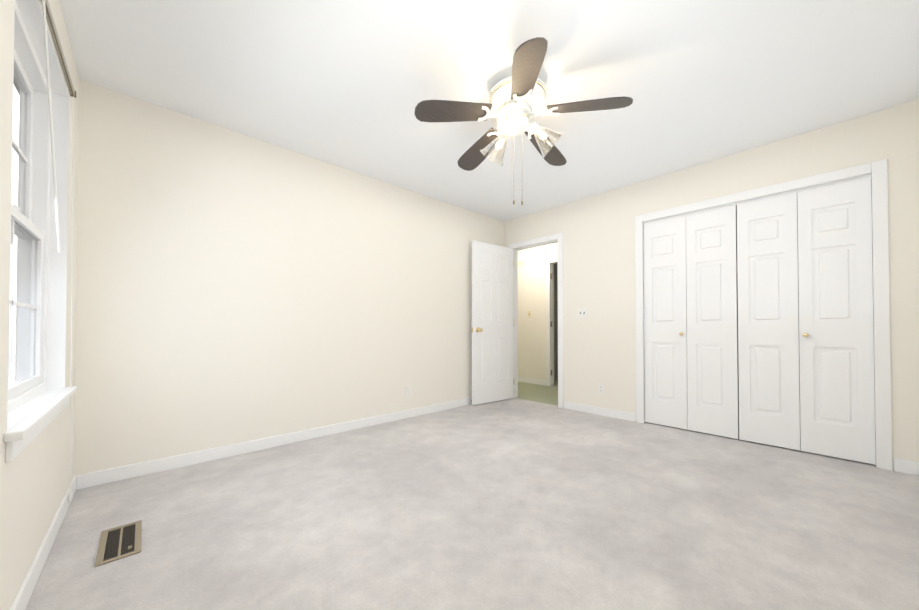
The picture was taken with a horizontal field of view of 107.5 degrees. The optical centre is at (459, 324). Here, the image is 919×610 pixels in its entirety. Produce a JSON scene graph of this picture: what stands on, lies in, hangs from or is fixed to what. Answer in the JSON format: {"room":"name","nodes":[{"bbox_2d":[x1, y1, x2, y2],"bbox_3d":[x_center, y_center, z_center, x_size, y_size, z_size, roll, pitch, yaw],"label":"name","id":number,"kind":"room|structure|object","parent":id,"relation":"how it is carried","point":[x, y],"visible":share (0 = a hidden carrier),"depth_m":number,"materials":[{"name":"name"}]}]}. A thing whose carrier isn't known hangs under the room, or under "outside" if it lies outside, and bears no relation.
{"room":"empty bedroom","nodes":[
{"label":"empty bedroom","id":0,"kind":"room"},
{"bbox_2d":[0,0,78,609],"bbox_3d":[-1.132,-0.263,0.663,0.160,2.440,3.740,1,-1,-43],"label":"wall","id":1,"kind":"structure","parent":0,"point":[34,478],"depth_m":1.18,"materials":[{"name":"white paint"}]},
{"bbox_2d":[8,0,50,412],"bbox_3d":[-1.769,-0.434,1.310,0.090,1.520,1.010,1,-1,-43],"label":"window","id":2,"kind":"structure","parent":1,"relation":"in","point":[30,222],"depth_m":1.62,"materials":[{"name":"white glass"}]},
{"bbox_2d":[4,0,76,461],"bbox_3d":[-1.700,-0.391,1.373,0.099,1.605,1.080,1,-1,-43],"label":"window frame","id":3,"kind":"structure","parent":1,"relation":"attached to","point":[30,421],"depth_m":1.71,"materials":[{"name":"white paint"}]},
{"bbox_2d":[10,475,76,609],"bbox_3d":[-1.070,0.915,0.707,0.012,0.085,3.500,1,-1,-43],"label":"baseboard","id":4,"kind":"structure","parent":1,"relation":"attached to","point":[24,594],"depth_m":1.31,"materials":[{"name":"white paint"}]},
{"bbox_2d":[40,0,75,502],"bbox_3d":[-1.678,-0.159,1.391,0.038,2.171,1.078,1,-1,-43],"label":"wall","id":5,"kind":"structure","parent":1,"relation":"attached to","point":[47,13],"depth_m":1.40,"materials":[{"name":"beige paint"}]},
{"bbox_2d":[74,79,503,475],"bbox_3d":[-0.922,-0.228,3.338,4.120,2.440,0.120,1,-1,-43],"label":"wall","id":6,"kind":"structure","parent":0,"point":[233,287],"depth_m":2.56,"materials":[{"name":"white paint"}]},
{"bbox_2d":[76,397,471,489],"bbox_3d":[-0.815,0.950,3.333,3.948,0.085,0.012,1,-1,-43],"label":"baseboard","id":7,"kind":"structure","parent":6,"relation":"attached to","point":[95,478],"depth_m":2.54,"materials":[{"name":"white paint"}]},
{"bbox_2d":[405,385,410,396],"bbox_3d":[-0.546,0.710,3.589,0.070,0.115,0.009,1,-1,-43],"label":"electrical outlet","id":8,"kind":"object","parent":6,"relation":"attached to","point":[407,390],"visible":1,"depth_m":3.58,"materials":[{"name":"white plastic"}]},
{"bbox_2d":[13,0,918,221],"bbox_3d":[0.753,-1.506,3.539,7.100,0.120,5.700,1,-1,-43],"label":"ceiling","id":9,"kind":"structure","parent":0,"point":[349,84],"depth_m":1.97,"materials":[{"name":"white paint"}]},
{"bbox_2d":[414,37,632,204],"bbox_3d":[0.366,-1.097,2.106,1.193,0.734,1.204,1,-1,-43],"label":"ceiling fan","id":10,"kind":"object","parent":9,"relation":"hanging from","point":[517,98],"visible":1,"depth_m":1.97,"materials":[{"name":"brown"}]},
{"bbox_2d":[25,398,918,609],"bbox_3d":[0.336,1.025,2.020,4.180,0.100,3.740,1,-1,-43],"label":"floor carpet","id":11,"kind":"object","parent":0,"point":[514,504],"visible":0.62,"depth_m":1.62,"materials":[{"name":"grey carpet"}]},
{"bbox_2d":[95,520,141,566],"bbox_3d":[-1.509,0.963,1.500,0.135,0.010,0.320,1,-1,-43],"label":"air vent register","id":12,"kind":"object","parent":11,"relation":"on","point":[119,542],"visible":1,"depth_m":1.49,"materials":[{"name":"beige metal"}]},
{"bbox_2d":[518,243,556,380],"bbox_3d":[1.521,-0.198,5.644,0.120,2.440,3.350,1,-1,-43],"label":"wall","id":13,"kind":"structure","parent":0,"point":[532,359],"depth_m":5.82,"materials":[{"name":"white paint"}]},
{"bbox_2d":[518,259,525,266],"bbox_3d":[1.102,-1.089,5.981,0.047,0.110,0.160,1,-1,-43],"label":"door chime","id":14,"kind":"object","parent":13,"relation":"attached to","point":[522,262],"visible":0.79,"depth_m":5.94,"materials":[{"name":"white plastic"}]},
{"bbox_2d":[518,377,546,385],"bbox_3d":[0.930,0.986,6.164,0.012,0.085,1.520,1,-1,-43],"label":"baseboard","id":15,"kind":"structure","parent":13,"relation":"attached to","point":[533,381],"depth_m":5.80,"materials":[{"name":"white paint"}]},
{"bbox_2d":[546,258,557,385],"bbox_3d":[1.826,-0.035,5.303,0.136,2.105,0.970,1,-1,-43],"label":"door frame","id":16,"kind":"structure","parent":13,"relation":"attached to","point":[550,263],"depth_m":5.59,"materials":[{"name":"white paint"}]},
{"bbox_2d":[554,263,557,378],"bbox_3d":[1.736,-0.189,6.358,1.170,2.440,0.100,1,-1,-43],"label":"door","id":17,"kind":"structure","parent":0,"point":[556,321],"depth_m":6.35,"materials":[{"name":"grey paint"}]},
{"bbox_2d":[516,379,873,464],"bbox_3d":[2.243,1.064,5.002,2.680,0.100,5.250,1,-1,-43],"label":"floor","id":18,"kind":"structure","parent":0,"point":[539,393],"depth_m":4.93,"materials":[{"name":"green carpet"}]},
{"bbox_2d":[504,99,918,470],"bbox_3d":[1.306,-0.219,4.059,0.120,2.440,5.370,1,-1,-43],"label":"wall","id":19,"kind":"structure","parent":0,"point":[599,341],"depth_m":3.08,"materials":[{"name":"white paint"}]},
{"bbox_2d":[471,240,513,404],"bbox_3d":[0.424,-0.019,4.387,0.715,2.025,0.178,1,-1,-43],"label":"door","id":20,"kind":"structure","parent":19,"relation":"in","point":[492,323],"depth_m":4.33,"materials":[{"name":"white paint"}]},
{"bbox_2d":[507,232,563,407],"bbox_3d":[1.000,-0.047,4.384,0.152,2.105,0.845,1,-1,-43],"label":"door frame","id":21,"kind":"structure","parent":19,"relation":"attached to","point":[557,238],"depth_m":4.21,"materials":[{"name":"white paint"}]},
{"bbox_2d":[578,308,586,317],"bbox_3d":[1.402,-0.131,3.854,0.017,0.115,0.116,1,-1,-43],"label":"light switch","id":22,"kind":"object","parent":19,"relation":"attached to","point":[582,312],"visible":1,"depth_m":3.85,"materials":[{"name":"white plastic"}]},
{"bbox_2d":[564,401,635,421],"bbox_3d":[1.519,0.955,3.719,0.012,0.085,0.806,1,-1,-43],"label":"baseboard","id":23,"kind":"structure","parent":19,"relation":"attached to","point":[623,415],"depth_m":3.68,"materials":[{"name":"white paint"}]},
{"bbox_2d":[598,383,603,393],"bbox_3d":[1.551,0.707,3.689,0.009,0.115,0.070,1,-1,-43],"label":"electrical outlet","id":24,"kind":"object","parent":19,"relation":"attached to","point":[600,388],"visible":1,"depth_m":3.69,"materials":[{"name":"white plastic"}]},
{"bbox_2d":[644,205,738,438],"bbox_3d":[2.112,-0.020,3.135,0.069,1.995,0.728,1,-1,-43],"label":"closet door","id":25,"kind":"structure","parent":19,"relation":"in","point":[690,326],"depth_m":3.10,"materials":[{"name":"white paint"}]},
{"bbox_2d":[635,159,892,470],"bbox_3d":[2.387,-0.061,2.889,0.136,2.095,1.602,1,-1,-43],"label":"trim","id":26,"kind":"structure","parent":19,"relation":"attached to","point":[876,172],"depth_m":2.31,"materials":[{"name":"white paint"}]},
{"bbox_2d":[737,177,875,464],"bbox_3d":[2.615,-0.027,2.597,0.069,1.995,0.728,1,-1,-43],"label":"closet door","id":27,"kind":"structure","parent":19,"relation":"in","point":[824,332],"depth_m":2.56,"materials":[{"name":"white paint"}]},
{"bbox_2d":[893,458,918,475],"bbox_3d":[2.948,0.935,2.191,0.012,0.085,0.155,1,-1,-43],"label":"baseboard","id":28,"kind":"structure","parent":19,"relation":"attached to","point":[906,466],"depth_m":2.21,"materials":[{"name":"white paint"}]}
]}

